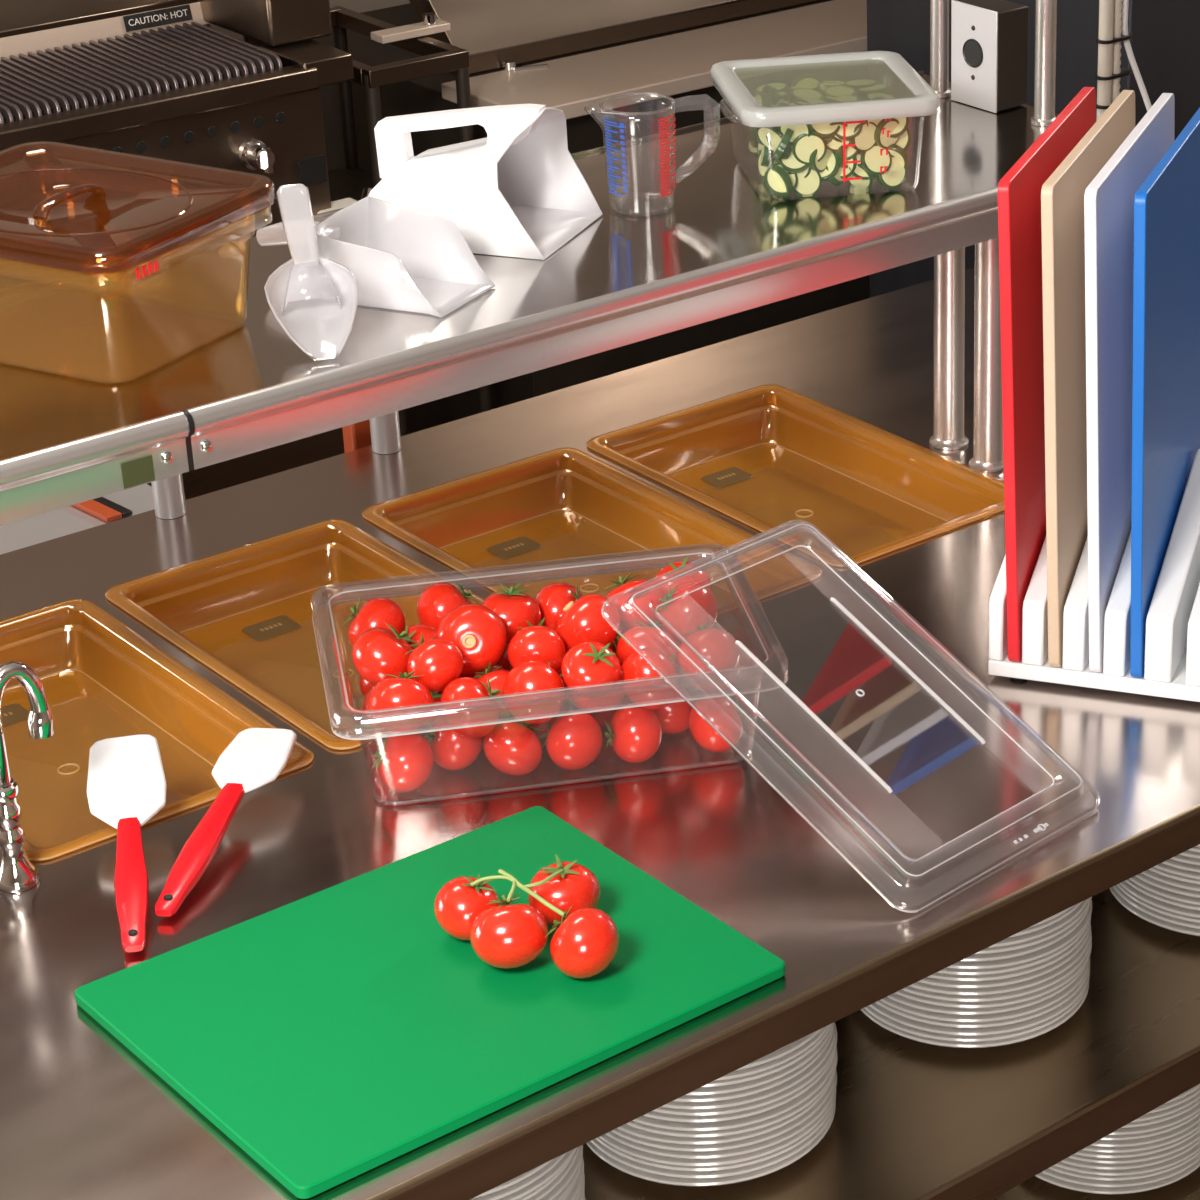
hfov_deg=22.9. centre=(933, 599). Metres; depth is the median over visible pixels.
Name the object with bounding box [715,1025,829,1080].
dinner plate
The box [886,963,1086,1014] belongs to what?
dinner plate
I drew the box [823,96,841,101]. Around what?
zucchini slice
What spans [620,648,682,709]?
tomato
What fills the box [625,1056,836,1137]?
dinner plate
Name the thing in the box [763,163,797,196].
zucchini slice
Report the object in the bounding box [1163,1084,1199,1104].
dinner plate
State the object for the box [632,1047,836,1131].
dinner plate
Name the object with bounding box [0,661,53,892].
faucet
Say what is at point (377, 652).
tomato
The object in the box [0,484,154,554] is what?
countertop
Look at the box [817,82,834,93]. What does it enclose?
zucchini slice
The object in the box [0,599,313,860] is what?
pan
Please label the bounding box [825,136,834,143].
zucchini slice
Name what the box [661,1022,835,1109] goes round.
dinner plate
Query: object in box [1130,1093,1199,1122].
dinner plate
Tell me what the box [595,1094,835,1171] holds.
dinner plate
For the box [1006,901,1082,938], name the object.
dinner plate
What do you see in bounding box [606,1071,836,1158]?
dinner plate
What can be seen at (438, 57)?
equipment
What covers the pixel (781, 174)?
zucchini slice
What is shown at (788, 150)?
zucchini slice
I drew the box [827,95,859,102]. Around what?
zucchini slice
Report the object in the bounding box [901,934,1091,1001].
dinner plate
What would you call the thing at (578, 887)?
tomato
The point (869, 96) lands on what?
zucchini slice
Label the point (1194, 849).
dinner plate
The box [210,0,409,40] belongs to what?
wall
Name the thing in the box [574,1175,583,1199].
dinner plate
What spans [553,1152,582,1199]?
dinner plate
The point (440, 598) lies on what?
tomato
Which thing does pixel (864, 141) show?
zucchini slice
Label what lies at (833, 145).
zucchini slice
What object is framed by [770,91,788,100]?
zucchini slice
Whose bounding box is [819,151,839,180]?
zucchini slice
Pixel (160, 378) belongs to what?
overshelf
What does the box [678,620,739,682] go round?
tomato
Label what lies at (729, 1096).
dinner plate
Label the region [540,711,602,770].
tomato
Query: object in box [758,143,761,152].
zucchini slice
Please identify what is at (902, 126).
zucchini slice
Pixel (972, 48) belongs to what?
socket
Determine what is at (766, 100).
zucchini slice
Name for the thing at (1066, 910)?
dinner plate
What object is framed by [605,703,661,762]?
tomato
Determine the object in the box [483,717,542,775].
tomato
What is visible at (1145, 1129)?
dinner plate
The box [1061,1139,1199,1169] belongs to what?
dinner plate
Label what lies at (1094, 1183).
dinner plate
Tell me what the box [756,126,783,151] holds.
zucchini slice
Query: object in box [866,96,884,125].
zucchini slice
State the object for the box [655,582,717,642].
tomato
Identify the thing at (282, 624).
pan
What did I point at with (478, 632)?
tomato
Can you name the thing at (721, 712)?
tomato
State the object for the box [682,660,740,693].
tomato
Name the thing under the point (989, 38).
outlet box
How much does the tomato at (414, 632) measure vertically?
0.061 m
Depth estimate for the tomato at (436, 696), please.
3.04 m
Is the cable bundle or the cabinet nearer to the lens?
the cable bundle
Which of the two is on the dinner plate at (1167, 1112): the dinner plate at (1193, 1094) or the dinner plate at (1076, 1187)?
the dinner plate at (1193, 1094)
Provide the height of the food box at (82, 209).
0.156 m
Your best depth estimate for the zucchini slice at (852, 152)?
3.48 m
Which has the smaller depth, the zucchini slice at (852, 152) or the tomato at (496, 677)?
the tomato at (496, 677)
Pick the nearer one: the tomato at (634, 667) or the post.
the tomato at (634, 667)
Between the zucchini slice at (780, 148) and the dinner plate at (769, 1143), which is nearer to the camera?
the dinner plate at (769, 1143)
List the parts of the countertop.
orange strip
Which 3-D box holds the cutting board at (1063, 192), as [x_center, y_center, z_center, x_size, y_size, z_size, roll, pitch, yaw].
[0.175,-0.250,3.234,0.030,0.544,0.384,7,26,15]
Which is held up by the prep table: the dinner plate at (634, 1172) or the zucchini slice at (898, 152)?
the dinner plate at (634, 1172)
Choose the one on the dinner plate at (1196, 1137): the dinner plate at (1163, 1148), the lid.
the dinner plate at (1163, 1148)
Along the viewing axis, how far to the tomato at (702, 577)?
3.17 m
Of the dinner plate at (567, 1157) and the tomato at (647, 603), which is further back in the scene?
the tomato at (647, 603)
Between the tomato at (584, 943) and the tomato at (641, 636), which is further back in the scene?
the tomato at (641, 636)
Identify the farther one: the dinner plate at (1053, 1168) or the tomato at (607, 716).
the dinner plate at (1053, 1168)
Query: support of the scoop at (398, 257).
on the overshelf
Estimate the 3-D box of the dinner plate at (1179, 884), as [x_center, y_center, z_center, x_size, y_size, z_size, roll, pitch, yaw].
[0.330,0.274,3.352,0.262,0.019,0.262,0,25,1]
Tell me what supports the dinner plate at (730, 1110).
on the dinner plate at (654, 1115)
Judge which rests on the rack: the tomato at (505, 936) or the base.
the base
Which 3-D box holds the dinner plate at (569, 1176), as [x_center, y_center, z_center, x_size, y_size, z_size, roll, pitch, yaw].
[-0.459,0.524,2.732,0.262,0.019,0.262,10,27,20]
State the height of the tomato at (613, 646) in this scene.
0.066 m
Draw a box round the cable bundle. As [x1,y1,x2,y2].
[1095,0,1151,120]
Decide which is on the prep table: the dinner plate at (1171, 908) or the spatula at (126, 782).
the spatula at (126, 782)
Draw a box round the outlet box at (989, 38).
[951,0,1027,112]
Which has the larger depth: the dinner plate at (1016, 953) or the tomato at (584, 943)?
the dinner plate at (1016, 953)
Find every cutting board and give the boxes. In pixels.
[74,806,785,1198]
[998,87,1095,661]
[1041,90,1134,666]
[1084,93,1174,671]
[1130,108,1199,677]
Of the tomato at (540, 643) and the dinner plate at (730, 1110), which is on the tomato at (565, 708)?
the tomato at (540, 643)
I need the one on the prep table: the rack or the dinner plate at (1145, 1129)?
the rack
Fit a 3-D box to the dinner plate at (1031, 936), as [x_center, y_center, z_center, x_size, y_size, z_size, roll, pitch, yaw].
[0.038,0.308,3.129,0.262,0.019,0.262,23,34,39]
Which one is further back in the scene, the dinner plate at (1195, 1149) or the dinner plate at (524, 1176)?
the dinner plate at (1195, 1149)
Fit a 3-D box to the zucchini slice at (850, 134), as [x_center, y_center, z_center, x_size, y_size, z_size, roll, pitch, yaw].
[-0.103,-0.562,3.456,0.038,0.036,0.026,3,26,7]
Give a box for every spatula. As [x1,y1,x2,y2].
[87,734,166,952]
[155,728,296,916]
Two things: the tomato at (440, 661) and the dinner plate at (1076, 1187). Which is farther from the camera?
the dinner plate at (1076, 1187)
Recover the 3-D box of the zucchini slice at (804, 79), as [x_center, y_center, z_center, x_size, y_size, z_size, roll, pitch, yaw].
[-0.155,-0.623,3.582,0.044,0.044,0.009,-6,26,-13]
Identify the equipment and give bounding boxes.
[243,6,491,436]
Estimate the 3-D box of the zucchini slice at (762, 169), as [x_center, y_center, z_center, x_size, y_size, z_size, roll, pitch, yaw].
[-0.200,-0.526,3.522,0.017,0.038,0.038,-15,29,-28]
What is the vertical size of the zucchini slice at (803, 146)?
0.042 m
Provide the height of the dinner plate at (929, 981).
0.019 m
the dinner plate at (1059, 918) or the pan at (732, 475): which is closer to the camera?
the dinner plate at (1059, 918)
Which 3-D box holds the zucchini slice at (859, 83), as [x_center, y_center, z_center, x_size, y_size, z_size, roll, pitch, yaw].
[-0.089,-0.630,3.584,0.043,0.013,0.043,-18,31,-33]
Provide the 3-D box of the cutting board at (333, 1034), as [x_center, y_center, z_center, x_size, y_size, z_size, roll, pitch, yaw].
[-0.455,0.347,2.653,0.510,0.013,0.397,-21,33,-37]
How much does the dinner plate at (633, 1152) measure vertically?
0.019 m
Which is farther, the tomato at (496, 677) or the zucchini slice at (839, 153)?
the zucchini slice at (839, 153)
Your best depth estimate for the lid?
2.94 m
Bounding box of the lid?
[601,523,1099,912]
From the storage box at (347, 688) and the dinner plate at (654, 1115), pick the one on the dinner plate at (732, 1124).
the dinner plate at (654, 1115)
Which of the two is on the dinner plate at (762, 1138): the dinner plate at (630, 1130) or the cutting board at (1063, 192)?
the dinner plate at (630, 1130)
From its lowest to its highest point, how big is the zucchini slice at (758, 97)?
0.044 m
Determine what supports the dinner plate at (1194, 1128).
on the dinner plate at (1163, 1148)
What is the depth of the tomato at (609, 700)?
3.02 m
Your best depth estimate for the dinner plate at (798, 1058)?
2.82 m
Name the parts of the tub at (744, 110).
lid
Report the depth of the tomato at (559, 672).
3.11 m
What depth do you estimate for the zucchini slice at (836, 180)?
3.48 m
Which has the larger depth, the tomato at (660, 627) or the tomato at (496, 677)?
the tomato at (660, 627)
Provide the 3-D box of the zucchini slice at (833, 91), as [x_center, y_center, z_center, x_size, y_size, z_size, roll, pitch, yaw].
[-0.114,-0.613,3.549,0.040,0.013,0.040,-10,27,-20]
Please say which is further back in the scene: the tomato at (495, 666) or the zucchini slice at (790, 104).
the zucchini slice at (790, 104)
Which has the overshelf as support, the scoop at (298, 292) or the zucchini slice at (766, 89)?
the scoop at (298, 292)
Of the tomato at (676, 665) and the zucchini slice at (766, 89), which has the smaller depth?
the tomato at (676, 665)
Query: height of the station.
1.820 m
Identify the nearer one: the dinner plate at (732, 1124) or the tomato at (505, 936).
the tomato at (505, 936)
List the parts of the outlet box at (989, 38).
plate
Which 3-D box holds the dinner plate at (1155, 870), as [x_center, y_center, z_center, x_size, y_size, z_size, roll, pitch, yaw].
[0.330,0.266,3.350,0.262,0.019,0.262,0,25,0]
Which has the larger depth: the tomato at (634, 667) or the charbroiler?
the charbroiler
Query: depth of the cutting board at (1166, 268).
3.12 m
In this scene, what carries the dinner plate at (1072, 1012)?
on the prep table
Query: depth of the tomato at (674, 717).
3.06 m
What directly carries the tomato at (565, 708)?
in the storage box at (347, 688)
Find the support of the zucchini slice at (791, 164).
in the tub at (744, 110)
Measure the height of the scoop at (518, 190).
0.149 m
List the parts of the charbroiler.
pale trim, knob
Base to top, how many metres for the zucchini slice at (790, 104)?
0.010 m
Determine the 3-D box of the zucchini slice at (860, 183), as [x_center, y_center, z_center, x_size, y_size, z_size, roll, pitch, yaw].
[-0.089,-0.509,3.502,0.038,0.038,0.020,14,29,27]
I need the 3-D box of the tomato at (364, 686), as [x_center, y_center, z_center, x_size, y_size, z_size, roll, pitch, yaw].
[-0.587,0.080,3.141,0.064,0.066,0.066,-9,27,-18]
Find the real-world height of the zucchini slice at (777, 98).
0.045 m
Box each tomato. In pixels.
[342,597,405,646]
[352,623,419,684]
[359,675,373,696]
[363,685,393,734]
[367,670,432,732]
[371,731,433,792]
[404,624,436,648]
[406,633,462,691]
[416,580,477,628]
[424,677,461,729]
[425,715,482,770]
[434,874,500,939]
[435,603,506,673]
[440,677,504,738]
[460,673,474,677]
[470,892,548,968]
[473,662,512,721]
[473,664,511,678]
[481,582,540,643]
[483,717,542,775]
[496,644,512,670]
[502,660,564,723]
[508,617,565,671]
[513,694,569,739]
[528,854,600,924]
[535,582,586,630]
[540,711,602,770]
[546,906,618,978]
[555,594,619,652]
[557,668,572,705]
[561,642,620,697]
[565,666,625,713]
[577,695,630,726]
[604,571,664,636]
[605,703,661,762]
[609,637,617,655]
[616,621,677,665]
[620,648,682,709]
[653,556,711,594]
[653,677,695,734]
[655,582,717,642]
[658,623,680,645]
[674,643,691,686]
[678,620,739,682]
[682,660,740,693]
[688,693,750,752]
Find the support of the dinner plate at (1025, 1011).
on the dinner plate at (1069, 996)
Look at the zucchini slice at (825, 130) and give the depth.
3.44 m
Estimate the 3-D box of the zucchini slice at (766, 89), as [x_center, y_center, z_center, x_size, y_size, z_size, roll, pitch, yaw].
[-0.208,-0.603,3.541,0.023,0.043,0.043,3,26,6]
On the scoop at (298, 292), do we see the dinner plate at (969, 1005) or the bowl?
the bowl
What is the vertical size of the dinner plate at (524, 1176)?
0.019 m
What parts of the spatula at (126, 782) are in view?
blade, handle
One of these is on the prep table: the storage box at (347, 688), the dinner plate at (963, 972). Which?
the storage box at (347, 688)
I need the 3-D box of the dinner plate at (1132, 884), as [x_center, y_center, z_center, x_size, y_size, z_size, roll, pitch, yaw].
[0.330,0.296,3.363,0.262,0.019,0.262,-19,32,-35]
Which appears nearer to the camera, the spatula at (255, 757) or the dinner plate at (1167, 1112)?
the spatula at (255, 757)
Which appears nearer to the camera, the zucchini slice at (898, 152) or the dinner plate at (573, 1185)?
the dinner plate at (573, 1185)
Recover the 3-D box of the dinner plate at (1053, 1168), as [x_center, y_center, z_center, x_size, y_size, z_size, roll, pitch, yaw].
[0.206,0.618,3.483,0.262,0.019,0.262,-22,33,-38]
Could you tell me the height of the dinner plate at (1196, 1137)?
0.019 m
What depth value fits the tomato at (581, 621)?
3.04 m
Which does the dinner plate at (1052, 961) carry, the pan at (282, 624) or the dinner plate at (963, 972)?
the dinner plate at (963, 972)
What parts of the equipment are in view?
stand leg, cross rail, rail, stand leg, stand leg, rail, hinge arm, cross rail, stand leg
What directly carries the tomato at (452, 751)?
in the storage box at (347, 688)
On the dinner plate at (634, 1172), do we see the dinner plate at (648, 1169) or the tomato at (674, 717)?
the dinner plate at (648, 1169)
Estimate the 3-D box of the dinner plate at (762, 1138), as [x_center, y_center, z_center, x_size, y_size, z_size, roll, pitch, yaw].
[-0.230,0.484,2.950,0.262,0.019,0.262,7,26,14]
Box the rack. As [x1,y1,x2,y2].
[988,449,1199,701]
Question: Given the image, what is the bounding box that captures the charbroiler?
[0,0,371,613]
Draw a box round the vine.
[471,869,565,916]
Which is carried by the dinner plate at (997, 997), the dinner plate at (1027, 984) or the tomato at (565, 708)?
the dinner plate at (1027, 984)
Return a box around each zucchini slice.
[748,140,758,157]
[750,127,758,147]
[752,92,765,128]
[754,83,788,94]
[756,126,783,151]
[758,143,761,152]
[758,151,774,177]
[760,145,771,166]
[762,84,771,93]
[762,94,770,106]
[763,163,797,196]
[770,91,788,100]
[771,94,785,104]
[771,101,795,106]
[772,128,793,159]
[772,165,792,197]
[777,160,810,177]
[778,124,811,143]
[778,152,808,172]
[780,143,791,158]
[788,99,808,102]
[789,73,822,92]
[789,83,817,91]
[789,88,823,100]
[792,130,826,164]
[793,169,821,195]
[794,98,826,104]
[809,149,831,171]
[811,123,839,138]
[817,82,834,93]
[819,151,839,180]
[823,80,846,86]
[823,86,855,96]
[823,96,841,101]
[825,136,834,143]
[826,166,843,185]
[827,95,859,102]
[827,122,849,151]
[835,121,862,140]
[836,145,847,167]
[838,156,856,178]
[846,79,877,92]
[847,146,857,159]
[847,163,874,187]
[849,122,876,151]
[849,154,875,179]
[857,84,888,97]
[860,144,891,175]
[865,92,894,99]
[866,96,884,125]
[874,118,899,148]
[876,155,906,188]
[888,144,908,168]
[890,117,908,137]
[896,128,910,150]
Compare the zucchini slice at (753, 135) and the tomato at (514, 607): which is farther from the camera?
the zucchini slice at (753, 135)
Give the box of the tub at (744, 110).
[710,51,940,200]
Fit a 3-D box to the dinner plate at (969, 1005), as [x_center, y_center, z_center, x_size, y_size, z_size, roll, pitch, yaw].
[0.040,0.374,3.162,0.262,0.019,0.262,14,29,28]
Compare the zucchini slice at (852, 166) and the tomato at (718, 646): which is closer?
the tomato at (718, 646)
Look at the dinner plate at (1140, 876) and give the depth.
3.25 m
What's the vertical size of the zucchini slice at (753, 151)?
0.033 m
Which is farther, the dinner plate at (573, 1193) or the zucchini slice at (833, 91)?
the zucchini slice at (833, 91)
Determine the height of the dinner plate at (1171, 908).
0.019 m
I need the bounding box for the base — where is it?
[988,648,1199,701]
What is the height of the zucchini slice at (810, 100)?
0.014 m
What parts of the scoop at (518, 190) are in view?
loop handle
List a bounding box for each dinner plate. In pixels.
[470,1153,565,1199]
[472,1158,554,1198]
[499,1148,576,1199]
[518,1150,575,1199]
[528,1146,579,1199]
[541,1145,582,1199]
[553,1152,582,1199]
[561,1171,579,1199]
[565,1159,583,1199]
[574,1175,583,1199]
[578,1175,584,1199]
[586,1104,835,1185]
[591,1099,835,1178]
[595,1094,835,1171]
[599,1090,835,1166]
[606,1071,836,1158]
[611,1071,835,1151]
[616,1078,832,1144]
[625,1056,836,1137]
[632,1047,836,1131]
[643,1049,835,1122]
[652,1024,836,1115]
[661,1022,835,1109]
[671,1025,833,1102]
[684,1023,833,1095]
[700,1023,832,1087]
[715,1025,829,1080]
[735,1028,821,1070]
[860,981,1088,1047]
[864,984,1087,1041]
[869,970,1089,1035]
[875,963,1089,1027]
[880,956,1089,1022]
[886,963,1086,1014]
[894,941,1091,1008]
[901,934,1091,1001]
[909,924,1090,995]
[918,925,1090,988]
[927,917,1090,981]
[936,919,1089,975]
[947,898,1091,969]
[959,904,1089,961]
[973,897,1091,954]
[988,898,1089,947]
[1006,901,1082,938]
[1029,905,1074,927]
[1035,1160,1199,1194]
[1041,1154,1199,1187]
[1048,1150,1199,1180]
[1053,1143,1199,1175]
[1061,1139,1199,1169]
[1068,1132,1199,1163]
[1074,1128,1199,1158]
[1082,1122,1199,1152]
[1089,1115,1199,1147]
[1100,1111,1199,1140]
[1109,887,1199,935]
[1109,1104,1199,1134]
[1113,885,1199,928]
[1117,884,1199,922]
[1119,881,1199,917]
[1120,1099,1199,1128]
[1125,879,1199,910]
[1129,876,1199,905]
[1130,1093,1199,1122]
[1135,873,1199,897]
[1141,870,1199,891]
[1145,1088,1199,1114]
[1148,867,1199,884]
[1154,863,1199,879]
[1162,859,1199,872]
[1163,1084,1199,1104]
[1170,855,1199,865]
[1179,851,1199,858]
[1187,847,1199,852]
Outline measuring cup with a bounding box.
[584,94,675,212]
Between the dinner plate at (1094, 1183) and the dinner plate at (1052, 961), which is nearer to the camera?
the dinner plate at (1052, 961)
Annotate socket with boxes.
[963,39,982,67]
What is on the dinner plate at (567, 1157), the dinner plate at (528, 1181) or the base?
the dinner plate at (528, 1181)
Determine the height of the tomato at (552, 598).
0.063 m
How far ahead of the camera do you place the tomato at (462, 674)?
3.13 m
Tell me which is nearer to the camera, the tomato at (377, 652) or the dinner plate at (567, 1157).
the dinner plate at (567, 1157)
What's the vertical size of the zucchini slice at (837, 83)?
0.013 m
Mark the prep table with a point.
(82, 1117)
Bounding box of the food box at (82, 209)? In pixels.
[0,141,274,323]
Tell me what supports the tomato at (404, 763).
in the storage box at (347, 688)
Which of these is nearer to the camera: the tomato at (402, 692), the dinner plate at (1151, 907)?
the tomato at (402, 692)
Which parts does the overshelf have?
rail, bracket post, bracket post, rail, ceiling post, support post, support post, ceiling post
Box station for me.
[312,0,869,460]
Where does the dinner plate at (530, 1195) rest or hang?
on the dinner plate at (549, 1188)
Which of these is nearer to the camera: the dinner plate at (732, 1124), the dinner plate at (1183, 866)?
the dinner plate at (732, 1124)
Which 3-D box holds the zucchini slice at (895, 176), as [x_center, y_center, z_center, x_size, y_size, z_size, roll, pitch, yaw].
[-0.051,-0.512,3.497,0.040,0.041,0.016,-17,30,-32]
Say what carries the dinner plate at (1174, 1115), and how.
on the dinner plate at (1145, 1129)
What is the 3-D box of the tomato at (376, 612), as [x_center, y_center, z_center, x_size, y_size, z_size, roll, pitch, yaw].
[-0.591,0.027,3.101,0.063,0.068,0.065,-16,30,-29]
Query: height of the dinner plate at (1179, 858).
0.019 m
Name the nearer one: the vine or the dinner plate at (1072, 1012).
the vine
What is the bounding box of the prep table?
[0,267,1199,1199]
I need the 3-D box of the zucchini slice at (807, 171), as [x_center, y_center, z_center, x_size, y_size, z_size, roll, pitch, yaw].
[-0.166,-0.516,3.474,0.041,0.041,0.020,-3,26,-6]
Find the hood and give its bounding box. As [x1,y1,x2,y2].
[283,262,340,311]
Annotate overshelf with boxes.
[0,0,1058,525]
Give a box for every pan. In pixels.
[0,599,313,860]
[105,519,483,749]
[362,448,821,640]
[587,384,1004,566]
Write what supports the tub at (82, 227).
in the food box at (82, 209)
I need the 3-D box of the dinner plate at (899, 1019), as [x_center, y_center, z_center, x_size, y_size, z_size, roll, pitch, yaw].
[0.038,0.405,3.174,0.262,0.019,0.262,12,28,24]
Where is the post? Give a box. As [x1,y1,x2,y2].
[342,419,378,517]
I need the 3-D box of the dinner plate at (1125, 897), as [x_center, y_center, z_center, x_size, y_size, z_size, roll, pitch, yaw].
[0.330,0.318,3.375,0.262,0.019,0.262,19,31,34]
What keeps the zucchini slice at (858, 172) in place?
in the tub at (744, 110)
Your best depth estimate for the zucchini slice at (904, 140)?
3.50 m
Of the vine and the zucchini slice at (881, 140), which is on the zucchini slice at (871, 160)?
the zucchini slice at (881, 140)
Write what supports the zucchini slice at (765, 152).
in the tub at (744, 110)
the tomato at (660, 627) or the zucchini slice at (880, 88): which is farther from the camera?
the zucchini slice at (880, 88)
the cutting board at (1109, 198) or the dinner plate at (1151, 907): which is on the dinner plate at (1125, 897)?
the dinner plate at (1151, 907)
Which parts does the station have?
sloped splash panel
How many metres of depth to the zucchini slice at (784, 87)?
3.56 m
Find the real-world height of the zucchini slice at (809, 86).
0.012 m
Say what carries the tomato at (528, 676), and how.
in the storage box at (347, 688)
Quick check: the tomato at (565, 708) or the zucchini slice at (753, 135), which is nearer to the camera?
the tomato at (565, 708)
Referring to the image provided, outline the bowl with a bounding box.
[265,256,356,359]
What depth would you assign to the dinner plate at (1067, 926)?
3.03 m
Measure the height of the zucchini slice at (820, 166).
0.040 m
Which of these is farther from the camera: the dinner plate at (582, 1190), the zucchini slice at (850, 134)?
the zucchini slice at (850, 134)
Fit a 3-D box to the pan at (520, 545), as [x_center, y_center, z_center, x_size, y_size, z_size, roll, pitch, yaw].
[-0.420,-0.041,3.555,0.324,0.072,0.529,-21,33,-37]
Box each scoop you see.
[259,196,494,317]
[265,184,356,359]
[368,104,602,259]
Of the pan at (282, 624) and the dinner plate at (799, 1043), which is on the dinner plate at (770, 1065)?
the dinner plate at (799, 1043)
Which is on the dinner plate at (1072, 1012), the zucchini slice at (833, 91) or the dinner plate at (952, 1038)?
the dinner plate at (952, 1038)
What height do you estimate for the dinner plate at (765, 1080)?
0.019 m
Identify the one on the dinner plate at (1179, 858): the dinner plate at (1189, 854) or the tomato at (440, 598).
the dinner plate at (1189, 854)
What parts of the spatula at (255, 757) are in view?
handle, blade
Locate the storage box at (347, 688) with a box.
[310,547,788,804]
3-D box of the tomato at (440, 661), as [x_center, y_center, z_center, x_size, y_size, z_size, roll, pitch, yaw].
[-0.510,0.064,2.988,0.058,0.061,0.057,-10,27,-21]
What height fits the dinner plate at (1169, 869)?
0.019 m
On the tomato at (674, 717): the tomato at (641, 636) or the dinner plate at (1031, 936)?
the tomato at (641, 636)
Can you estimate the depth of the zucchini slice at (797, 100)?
3.50 m
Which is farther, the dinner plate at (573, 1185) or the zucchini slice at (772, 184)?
the zucchini slice at (772, 184)
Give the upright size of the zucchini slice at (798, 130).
0.040 m
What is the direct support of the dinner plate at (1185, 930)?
on the prep table
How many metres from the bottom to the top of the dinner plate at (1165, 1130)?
0.019 m
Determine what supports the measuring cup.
on the overshelf
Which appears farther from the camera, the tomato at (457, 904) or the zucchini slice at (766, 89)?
the zucchini slice at (766, 89)
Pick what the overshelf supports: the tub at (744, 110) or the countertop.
the tub at (744, 110)
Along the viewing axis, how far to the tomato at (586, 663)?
2.96 m
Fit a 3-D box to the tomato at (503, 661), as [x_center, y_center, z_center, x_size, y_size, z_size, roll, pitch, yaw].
[-0.453,0.064,3.175,0.062,0.066,0.059,-9,27,-18]
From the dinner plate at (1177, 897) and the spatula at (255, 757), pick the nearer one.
the spatula at (255, 757)
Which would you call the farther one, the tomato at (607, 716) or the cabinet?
the cabinet
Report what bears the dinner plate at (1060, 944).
on the dinner plate at (963, 972)
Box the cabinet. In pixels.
[867,0,1199,297]
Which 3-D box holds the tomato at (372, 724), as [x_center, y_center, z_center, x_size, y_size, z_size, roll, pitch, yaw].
[-0.571,0.111,3.081,0.062,0.059,0.061,-6,26,-12]
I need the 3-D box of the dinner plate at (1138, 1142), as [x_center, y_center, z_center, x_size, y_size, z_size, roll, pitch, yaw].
[0.205,0.574,3.459,0.262,0.019,0.262,1,25,1]
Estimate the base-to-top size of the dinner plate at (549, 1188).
0.019 m
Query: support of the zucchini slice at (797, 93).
in the tub at (744, 110)
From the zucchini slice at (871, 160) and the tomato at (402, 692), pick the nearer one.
the tomato at (402, 692)
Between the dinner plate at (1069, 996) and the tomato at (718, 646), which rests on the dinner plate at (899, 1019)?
the dinner plate at (1069, 996)
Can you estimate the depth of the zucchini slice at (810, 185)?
3.48 m
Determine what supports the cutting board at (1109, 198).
in the rack
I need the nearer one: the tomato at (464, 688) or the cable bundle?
the tomato at (464, 688)
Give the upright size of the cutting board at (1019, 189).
0.544 m

